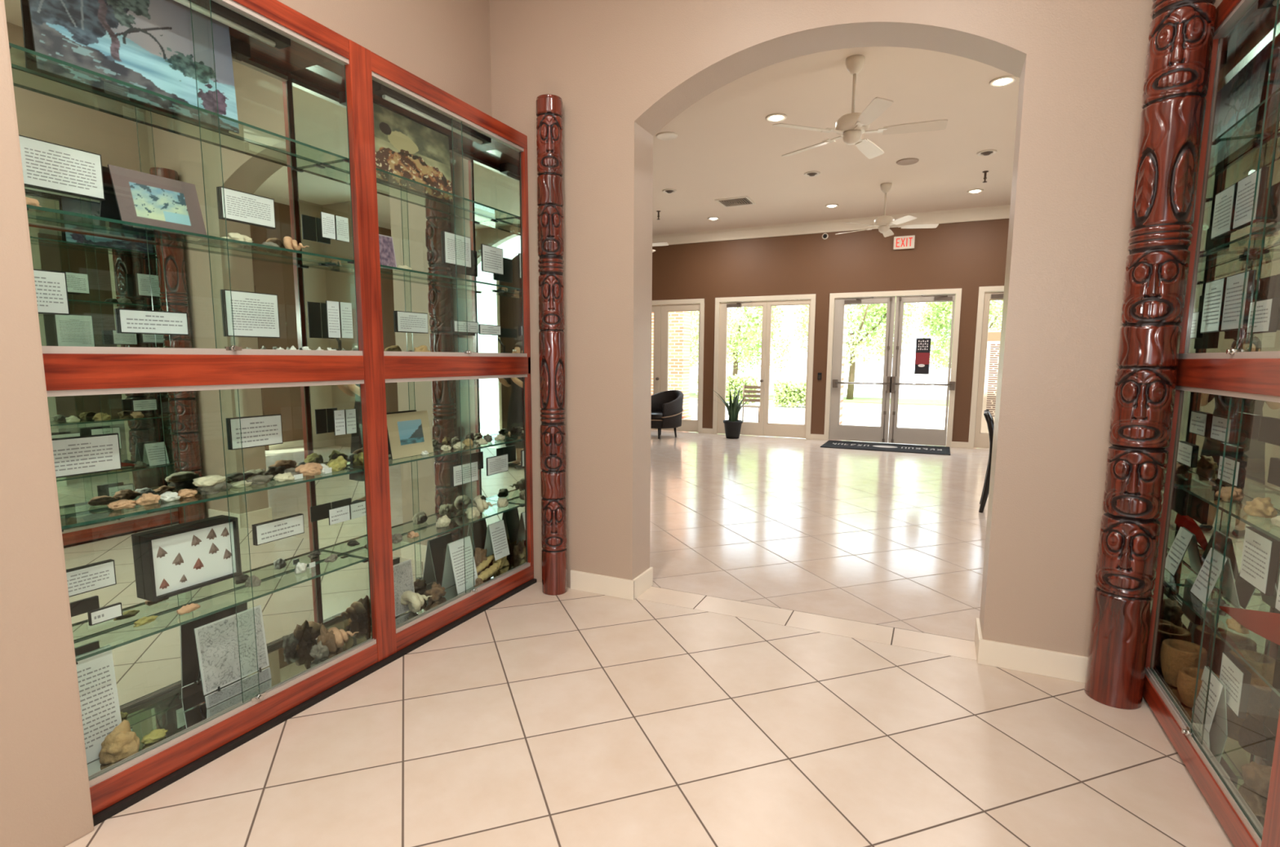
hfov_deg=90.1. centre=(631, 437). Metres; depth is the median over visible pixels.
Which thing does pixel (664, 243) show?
ceiling fan
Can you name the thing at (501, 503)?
shell
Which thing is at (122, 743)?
stone
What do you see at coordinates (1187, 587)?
glass shelf
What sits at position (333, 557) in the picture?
fossil
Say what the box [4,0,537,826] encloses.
display case
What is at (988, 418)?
dining chair
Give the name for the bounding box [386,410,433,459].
picture
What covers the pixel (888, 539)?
floor
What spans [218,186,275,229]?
framed card
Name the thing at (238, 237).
fossil
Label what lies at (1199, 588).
tent card
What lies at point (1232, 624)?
fossil
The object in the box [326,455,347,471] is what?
fossil
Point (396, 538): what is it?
fossil
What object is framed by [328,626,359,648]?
shell
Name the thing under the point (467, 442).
fossil
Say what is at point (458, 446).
fossil
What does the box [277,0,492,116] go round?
wall
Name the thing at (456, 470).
framed card
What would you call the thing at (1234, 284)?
framed card
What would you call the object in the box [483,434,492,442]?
fossil
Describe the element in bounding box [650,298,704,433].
door
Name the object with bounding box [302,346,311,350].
fragment
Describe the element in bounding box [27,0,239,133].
landscape picture
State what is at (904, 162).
ceiling speaker
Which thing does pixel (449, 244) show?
framed card
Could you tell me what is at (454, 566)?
tent card
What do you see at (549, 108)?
pole
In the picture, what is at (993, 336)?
brick pillar
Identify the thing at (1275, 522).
fossil
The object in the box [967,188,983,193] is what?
recessed light
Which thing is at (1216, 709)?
tent card
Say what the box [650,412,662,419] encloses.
seat cushion
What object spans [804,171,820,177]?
recessed light
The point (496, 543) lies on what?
tent card
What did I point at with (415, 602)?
shell
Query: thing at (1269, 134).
glass shelf
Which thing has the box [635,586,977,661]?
threshold
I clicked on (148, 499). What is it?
fossil
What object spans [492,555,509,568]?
driftwood
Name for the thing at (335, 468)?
fossil
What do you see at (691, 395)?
lawn strip
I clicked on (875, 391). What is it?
car park
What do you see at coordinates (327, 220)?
framed card
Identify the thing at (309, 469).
fossil
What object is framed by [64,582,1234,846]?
floor
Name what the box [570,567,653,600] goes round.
baseboard
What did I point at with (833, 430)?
door
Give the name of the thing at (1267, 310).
framed card
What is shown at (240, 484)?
fossil
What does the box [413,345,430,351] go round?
fossil
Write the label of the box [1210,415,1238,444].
framed card
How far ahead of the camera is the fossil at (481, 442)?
3.89 m
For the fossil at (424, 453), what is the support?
on the display case at (306, 92)
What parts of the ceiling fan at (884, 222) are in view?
blade, blade, down rod, blade, blade, blade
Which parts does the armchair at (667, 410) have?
leg, seat, pale rail, leg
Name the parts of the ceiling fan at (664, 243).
blade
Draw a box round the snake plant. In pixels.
[704,384,754,439]
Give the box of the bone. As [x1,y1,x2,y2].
[176,603,200,615]
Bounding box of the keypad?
[817,373,822,379]
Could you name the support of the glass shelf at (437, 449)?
attached to the display case at (306, 92)
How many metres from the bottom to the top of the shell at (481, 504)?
0.100 m
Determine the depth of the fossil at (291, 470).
2.80 m
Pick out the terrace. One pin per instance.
(749, 415)
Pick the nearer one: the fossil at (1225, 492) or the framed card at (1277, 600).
the framed card at (1277, 600)
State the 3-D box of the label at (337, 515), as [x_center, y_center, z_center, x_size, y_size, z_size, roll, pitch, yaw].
[-1.392,0.368,3.043,0.008,0.073,0.113,4,8,25]
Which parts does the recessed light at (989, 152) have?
dark bulb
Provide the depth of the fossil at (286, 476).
2.71 m
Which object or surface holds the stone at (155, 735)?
on the display case at (306, 92)
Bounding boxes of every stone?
[98,720,139,764]
[140,728,168,745]
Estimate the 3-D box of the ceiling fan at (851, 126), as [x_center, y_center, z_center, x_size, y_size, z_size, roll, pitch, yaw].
[1.878,-2.785,5.300,1.370,0.670,1.385,4,8,25]
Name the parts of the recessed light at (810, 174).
dark bulb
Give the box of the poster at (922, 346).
[914,337,930,374]
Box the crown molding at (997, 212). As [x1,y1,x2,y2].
[652,204,1010,244]
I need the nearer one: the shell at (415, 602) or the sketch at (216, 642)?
the sketch at (216, 642)
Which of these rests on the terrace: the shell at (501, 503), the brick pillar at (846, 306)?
the brick pillar at (846, 306)
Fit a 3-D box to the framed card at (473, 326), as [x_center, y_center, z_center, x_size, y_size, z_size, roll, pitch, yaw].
[-1.000,-0.669,3.861,0.012,0.069,0.225,4,8,25]
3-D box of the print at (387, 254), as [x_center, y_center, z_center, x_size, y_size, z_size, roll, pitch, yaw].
[-1.245,-0.932,3.200,0.032,0.169,0.150,4,8,25]
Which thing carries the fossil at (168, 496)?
on the display case at (306, 92)
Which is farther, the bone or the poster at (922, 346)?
the poster at (922, 346)
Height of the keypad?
0.130 m
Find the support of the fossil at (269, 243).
on the display case at (306, 92)
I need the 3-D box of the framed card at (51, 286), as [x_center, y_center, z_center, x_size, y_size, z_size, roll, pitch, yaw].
[-1.882,-0.464,2.028,0.012,0.138,0.148,4,8,25]
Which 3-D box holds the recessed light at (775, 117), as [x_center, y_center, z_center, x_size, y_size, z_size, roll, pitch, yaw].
[1.479,-3.263,6.528,0.210,0.025,0.210,4,8,25]
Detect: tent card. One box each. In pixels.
[75,644,121,764]
[441,536,477,594]
[484,520,509,560]
[1190,547,1239,608]
[1191,666,1227,736]
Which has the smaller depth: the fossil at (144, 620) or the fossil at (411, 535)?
the fossil at (144, 620)
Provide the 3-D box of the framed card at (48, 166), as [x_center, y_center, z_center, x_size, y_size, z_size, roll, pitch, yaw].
[-1.841,-0.868,2.062,0.012,0.148,0.227,4,8,25]
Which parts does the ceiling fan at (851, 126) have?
blade, blade, down rod, blade, blade, blade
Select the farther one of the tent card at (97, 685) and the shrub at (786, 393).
the shrub at (786, 393)
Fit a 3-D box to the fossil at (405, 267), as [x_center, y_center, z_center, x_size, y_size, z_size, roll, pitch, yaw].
[-1.180,-0.877,3.307,0.066,0.034,0.092,4,8,25]
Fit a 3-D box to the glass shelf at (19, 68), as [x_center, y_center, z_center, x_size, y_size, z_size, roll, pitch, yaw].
[-1.594,-1.183,2.358,0.164,0.010,1.180,4,8,25]
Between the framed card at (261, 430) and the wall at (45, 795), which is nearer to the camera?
the wall at (45, 795)
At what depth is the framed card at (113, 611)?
2.18 m
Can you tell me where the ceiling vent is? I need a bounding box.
[714,195,755,207]
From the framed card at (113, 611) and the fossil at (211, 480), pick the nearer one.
the framed card at (113, 611)
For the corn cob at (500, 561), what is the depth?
4.12 m
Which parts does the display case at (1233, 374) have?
sliding glass door, rail, sliding glass door, rail, rail, sliding glass door, panel, sliding glass door, post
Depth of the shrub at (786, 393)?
20.55 m
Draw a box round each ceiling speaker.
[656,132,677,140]
[896,158,919,165]
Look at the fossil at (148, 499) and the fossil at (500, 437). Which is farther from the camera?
the fossil at (500, 437)
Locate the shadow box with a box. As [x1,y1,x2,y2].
[139,516,241,602]
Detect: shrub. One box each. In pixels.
[695,373,758,405]
[772,379,806,408]
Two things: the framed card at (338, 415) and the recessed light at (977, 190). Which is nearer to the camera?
the framed card at (338, 415)
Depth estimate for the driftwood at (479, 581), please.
3.86 m
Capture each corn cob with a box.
[475,555,494,573]
[477,562,498,581]
[493,558,502,573]
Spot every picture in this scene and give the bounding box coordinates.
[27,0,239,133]
[107,164,207,239]
[373,102,453,202]
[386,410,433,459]
[1265,48,1279,129]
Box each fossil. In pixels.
[25,196,44,212]
[106,499,136,510]
[133,615,157,627]
[135,493,160,506]
[160,491,180,502]
[177,488,197,497]
[192,475,226,486]
[196,481,232,495]
[222,232,253,245]
[231,480,252,488]
[244,575,262,587]
[246,475,273,485]
[256,241,280,251]
[273,472,295,481]
[284,467,299,476]
[294,462,322,476]
[309,640,328,659]
[316,624,337,652]
[320,463,328,473]
[324,554,337,562]
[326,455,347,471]
[328,463,341,471]
[391,533,402,543]
[397,265,412,270]
[407,531,419,538]
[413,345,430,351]
[420,450,428,455]
[423,582,446,601]
[440,444,451,451]
[453,441,465,448]
[462,438,473,446]
[475,438,488,444]
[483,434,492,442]
[494,434,505,440]
[1207,597,1230,616]
[1214,486,1244,502]
[1226,617,1248,634]
[1240,761,1271,797]
[1243,497,1277,518]
[1252,222,1279,239]
[1271,515,1279,528]
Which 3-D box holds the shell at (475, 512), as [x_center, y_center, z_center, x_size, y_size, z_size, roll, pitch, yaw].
[-0.965,0.450,3.871,0.074,0.063,0.113,4,8,25]
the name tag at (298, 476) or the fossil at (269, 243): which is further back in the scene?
the name tag at (298, 476)
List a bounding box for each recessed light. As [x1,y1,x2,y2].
[662,188,676,193]
[707,217,719,220]
[765,113,786,122]
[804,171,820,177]
[825,204,839,208]
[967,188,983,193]
[977,149,996,155]
[989,75,1016,87]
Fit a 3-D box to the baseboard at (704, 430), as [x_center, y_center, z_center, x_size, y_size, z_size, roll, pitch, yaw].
[1.535,-0.138,12.917,0.224,0.100,0.016,4,8,25]
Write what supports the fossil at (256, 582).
on the display case at (306, 92)
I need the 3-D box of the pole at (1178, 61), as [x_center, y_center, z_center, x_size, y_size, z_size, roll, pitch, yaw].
[2.158,-0.352,2.670,0.207,3.050,0.210,0,7,1]
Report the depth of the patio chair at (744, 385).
15.35 m
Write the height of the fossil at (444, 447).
0.031 m
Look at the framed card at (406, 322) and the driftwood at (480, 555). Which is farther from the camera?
the driftwood at (480, 555)
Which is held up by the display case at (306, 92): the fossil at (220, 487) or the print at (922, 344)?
the fossil at (220, 487)
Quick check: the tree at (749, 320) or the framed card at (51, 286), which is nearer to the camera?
the framed card at (51, 286)
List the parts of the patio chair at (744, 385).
leg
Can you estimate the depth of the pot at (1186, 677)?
2.55 m
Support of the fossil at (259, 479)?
on the display case at (306, 92)
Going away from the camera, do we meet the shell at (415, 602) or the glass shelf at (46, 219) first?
the glass shelf at (46, 219)
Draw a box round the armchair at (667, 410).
[650,390,683,439]
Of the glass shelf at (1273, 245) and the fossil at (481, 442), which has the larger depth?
the fossil at (481, 442)
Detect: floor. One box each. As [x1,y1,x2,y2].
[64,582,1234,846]
[649,430,989,641]
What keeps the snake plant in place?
on the floor at (888, 539)
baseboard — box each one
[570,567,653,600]
[702,428,712,433]
[810,434,823,439]
[951,441,968,448]
[974,617,1087,683]
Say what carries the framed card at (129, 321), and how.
attached to the display case at (306, 92)
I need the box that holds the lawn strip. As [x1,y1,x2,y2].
[688,392,946,406]
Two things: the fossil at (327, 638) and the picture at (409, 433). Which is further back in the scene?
the picture at (409, 433)
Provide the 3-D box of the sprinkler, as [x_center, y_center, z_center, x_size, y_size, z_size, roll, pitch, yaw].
[4.642,-3.423,8.387,0.070,0.140,0.070,4,8,25]
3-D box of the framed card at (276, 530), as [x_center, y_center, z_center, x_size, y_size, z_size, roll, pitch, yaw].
[-1.556,0.405,2.830,0.012,0.089,0.229,4,8,25]
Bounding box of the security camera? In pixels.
[822,233,828,239]
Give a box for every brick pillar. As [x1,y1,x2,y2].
[651,304,691,419]
[837,297,847,425]
[980,330,1000,432]
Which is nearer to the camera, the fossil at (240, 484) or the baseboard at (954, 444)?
the fossil at (240, 484)
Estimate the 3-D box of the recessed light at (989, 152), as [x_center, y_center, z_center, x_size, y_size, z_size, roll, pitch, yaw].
[4.229,-3.381,7.606,0.210,0.033,0.210,4,8,25]
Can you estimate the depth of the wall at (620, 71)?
3.10 m
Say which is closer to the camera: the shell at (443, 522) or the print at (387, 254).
the print at (387, 254)
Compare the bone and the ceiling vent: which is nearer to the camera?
the bone
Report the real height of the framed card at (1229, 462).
0.098 m
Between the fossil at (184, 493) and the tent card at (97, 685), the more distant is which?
the fossil at (184, 493)
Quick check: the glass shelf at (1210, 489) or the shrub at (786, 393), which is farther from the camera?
the shrub at (786, 393)
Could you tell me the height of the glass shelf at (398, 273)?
0.010 m
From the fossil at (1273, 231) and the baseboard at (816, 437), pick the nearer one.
the fossil at (1273, 231)
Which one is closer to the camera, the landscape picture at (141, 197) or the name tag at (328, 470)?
the landscape picture at (141, 197)
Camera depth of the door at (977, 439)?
10.71 m
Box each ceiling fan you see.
[652,241,668,252]
[772,54,947,159]
[835,182,938,237]
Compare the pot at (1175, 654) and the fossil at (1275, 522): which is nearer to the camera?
the fossil at (1275, 522)
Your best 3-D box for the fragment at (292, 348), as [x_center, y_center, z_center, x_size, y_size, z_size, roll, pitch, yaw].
[-1.444,-0.372,2.744,0.042,0.048,0.076,4,8,25]
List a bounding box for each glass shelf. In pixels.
[8,42,347,164]
[26,204,352,264]
[60,467,363,529]
[73,553,367,662]
[375,167,518,219]
[380,264,519,290]
[388,437,522,466]
[392,502,523,551]
[1166,582,1279,697]
[1177,484,1279,542]
[1202,221,1279,254]
[1215,88,1279,141]
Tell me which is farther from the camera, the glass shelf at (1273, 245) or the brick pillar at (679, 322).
the brick pillar at (679, 322)
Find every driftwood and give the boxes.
[474,547,489,575]
[474,577,484,587]
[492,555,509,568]
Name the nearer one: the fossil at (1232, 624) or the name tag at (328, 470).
the fossil at (1232, 624)
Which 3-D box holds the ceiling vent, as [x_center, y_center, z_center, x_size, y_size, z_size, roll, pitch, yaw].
[1.637,-3.698,10.040,0.520,0.024,0.520,4,8,25]
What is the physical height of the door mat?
0.015 m
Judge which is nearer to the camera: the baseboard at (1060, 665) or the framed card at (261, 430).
the framed card at (261, 430)
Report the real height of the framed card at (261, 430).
0.130 m
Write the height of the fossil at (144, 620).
0.021 m
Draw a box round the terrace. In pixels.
[688,407,947,436]
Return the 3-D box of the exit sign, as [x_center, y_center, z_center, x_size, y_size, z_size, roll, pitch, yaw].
[4.684,-3.354,10.981,0.330,0.215,0.058,4,8,25]
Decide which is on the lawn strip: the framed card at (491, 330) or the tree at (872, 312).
the tree at (872, 312)
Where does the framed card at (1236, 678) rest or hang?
attached to the display case at (1233, 374)
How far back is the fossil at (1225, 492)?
2.40 m
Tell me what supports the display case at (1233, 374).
on the floor at (573, 718)
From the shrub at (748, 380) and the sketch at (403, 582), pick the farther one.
the shrub at (748, 380)
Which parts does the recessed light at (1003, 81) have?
glowing bulb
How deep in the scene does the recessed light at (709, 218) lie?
11.20 m
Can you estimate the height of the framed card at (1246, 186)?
0.188 m
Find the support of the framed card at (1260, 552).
attached to the display case at (1233, 374)
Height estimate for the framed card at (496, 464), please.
0.113 m
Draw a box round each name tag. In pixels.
[293,473,302,479]
[306,561,315,568]
[323,467,332,474]
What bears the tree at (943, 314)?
on the car park
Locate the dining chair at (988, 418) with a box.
[978,408,994,513]
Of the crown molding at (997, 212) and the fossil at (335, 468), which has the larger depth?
the crown molding at (997, 212)
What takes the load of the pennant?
on the display case at (1233, 374)
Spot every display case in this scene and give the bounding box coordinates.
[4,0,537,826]
[1142,0,1279,846]
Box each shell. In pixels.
[283,236,309,254]
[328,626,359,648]
[400,591,431,613]
[435,515,450,528]
[465,506,479,519]
[472,497,496,512]
[497,497,508,507]
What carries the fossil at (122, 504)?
on the display case at (306, 92)
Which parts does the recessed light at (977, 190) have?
glowing bulb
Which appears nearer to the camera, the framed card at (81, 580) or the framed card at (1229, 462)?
the framed card at (81, 580)
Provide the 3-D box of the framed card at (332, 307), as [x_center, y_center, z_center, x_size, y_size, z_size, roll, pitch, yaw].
[-1.377,-0.546,2.952,0.008,0.166,0.065,4,8,25]
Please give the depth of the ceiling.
7.38 m
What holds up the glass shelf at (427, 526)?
attached to the display case at (306, 92)
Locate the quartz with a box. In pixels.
[294,562,306,573]
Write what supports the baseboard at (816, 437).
attached to the wall at (968, 256)
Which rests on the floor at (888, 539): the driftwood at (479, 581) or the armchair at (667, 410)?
the armchair at (667, 410)
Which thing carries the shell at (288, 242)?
on the display case at (306, 92)
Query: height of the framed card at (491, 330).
0.060 m
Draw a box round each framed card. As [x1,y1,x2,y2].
[18,134,105,200]
[33,269,70,315]
[51,433,121,478]
[66,560,116,597]
[87,602,122,626]
[116,308,188,335]
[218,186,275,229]
[222,289,279,337]
[227,414,283,450]
[253,514,304,546]
[320,212,335,239]
[325,300,340,337]
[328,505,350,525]
[333,409,345,435]
[395,311,428,333]
[442,231,471,268]
[451,461,478,487]
[452,320,479,333]
[478,324,500,335]
[480,244,503,275]
[486,453,508,475]
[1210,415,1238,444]
[1217,454,1247,488]
[1219,651,1251,719]
[1221,270,1256,331]
[1232,166,1269,230]
[1239,526,1279,596]
[1246,297,1279,333]
[1275,574,1279,612]
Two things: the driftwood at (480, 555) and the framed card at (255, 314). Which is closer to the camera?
the framed card at (255, 314)
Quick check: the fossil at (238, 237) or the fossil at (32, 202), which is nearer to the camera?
the fossil at (32, 202)
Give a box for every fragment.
[289,346,298,350]
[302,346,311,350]
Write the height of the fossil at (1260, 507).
0.064 m
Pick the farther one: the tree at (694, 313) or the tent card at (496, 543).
the tree at (694, 313)
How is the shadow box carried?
attached to the display case at (306, 92)
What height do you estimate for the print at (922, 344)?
0.165 m
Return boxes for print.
[378,234,396,269]
[918,340,928,350]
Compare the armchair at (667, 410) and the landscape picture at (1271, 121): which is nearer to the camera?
the landscape picture at (1271, 121)
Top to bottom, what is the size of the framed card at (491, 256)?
0.158 m
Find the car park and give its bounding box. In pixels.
[688,369,951,417]
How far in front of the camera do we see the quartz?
2.85 m
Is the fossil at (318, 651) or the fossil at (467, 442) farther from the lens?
the fossil at (467, 442)
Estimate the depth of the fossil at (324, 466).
2.92 m
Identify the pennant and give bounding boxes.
[1216,605,1279,645]
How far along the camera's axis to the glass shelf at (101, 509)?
2.33 m
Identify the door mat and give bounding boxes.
[820,440,950,455]
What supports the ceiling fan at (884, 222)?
hanging from the ceiling
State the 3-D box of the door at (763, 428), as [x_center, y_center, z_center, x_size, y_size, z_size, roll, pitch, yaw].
[2.497,-1.357,12.274,1.925,2.685,0.188,4,8,25]
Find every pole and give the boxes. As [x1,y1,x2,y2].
[535,93,567,595]
[1084,0,1216,710]
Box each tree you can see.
[689,300,792,382]
[689,311,698,368]
[790,296,922,399]
[914,297,1003,370]
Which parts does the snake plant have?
pot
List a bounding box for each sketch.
[194,604,269,695]
[393,559,414,617]
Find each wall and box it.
[0,0,93,846]
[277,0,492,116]
[488,0,1222,668]
[652,218,1008,442]
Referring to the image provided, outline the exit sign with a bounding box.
[893,235,915,249]
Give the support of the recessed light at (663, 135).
attached to the ceiling
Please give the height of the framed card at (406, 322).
0.110 m
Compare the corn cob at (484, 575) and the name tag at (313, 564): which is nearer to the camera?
the name tag at (313, 564)
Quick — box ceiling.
[652,46,1019,235]
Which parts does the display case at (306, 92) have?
rail, sliding glass door, rail, sliding glass door, sliding glass door, rail, sliding glass door, post, panel, rail, rail, sliding glass door, rail, sliding glass door, sliding glass door, sliding glass door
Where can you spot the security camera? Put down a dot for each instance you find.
(824, 236)
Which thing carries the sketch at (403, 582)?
on the display case at (306, 92)
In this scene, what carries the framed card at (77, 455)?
attached to the display case at (306, 92)
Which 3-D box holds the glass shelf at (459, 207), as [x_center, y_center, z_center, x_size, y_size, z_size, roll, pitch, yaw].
[-1.040,-1.324,3.508,0.164,0.010,1.193,4,8,25]
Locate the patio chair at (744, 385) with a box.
[737,383,759,422]
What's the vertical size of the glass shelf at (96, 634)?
0.010 m
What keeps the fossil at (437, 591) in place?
on the display case at (306, 92)
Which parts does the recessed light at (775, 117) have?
glowing bulb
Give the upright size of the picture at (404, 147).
0.360 m
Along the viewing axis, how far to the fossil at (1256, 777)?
2.05 m
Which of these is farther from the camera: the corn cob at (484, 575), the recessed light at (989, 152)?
the recessed light at (989, 152)
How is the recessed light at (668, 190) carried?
in the ceiling
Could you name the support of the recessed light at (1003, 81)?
in the ceiling
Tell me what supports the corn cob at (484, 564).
in the display case at (306, 92)
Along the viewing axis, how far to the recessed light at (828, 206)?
10.22 m
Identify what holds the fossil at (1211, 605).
on the display case at (1233, 374)
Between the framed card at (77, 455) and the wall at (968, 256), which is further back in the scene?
the wall at (968, 256)
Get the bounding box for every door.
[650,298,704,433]
[712,293,816,439]
[823,288,961,447]
[968,285,1004,448]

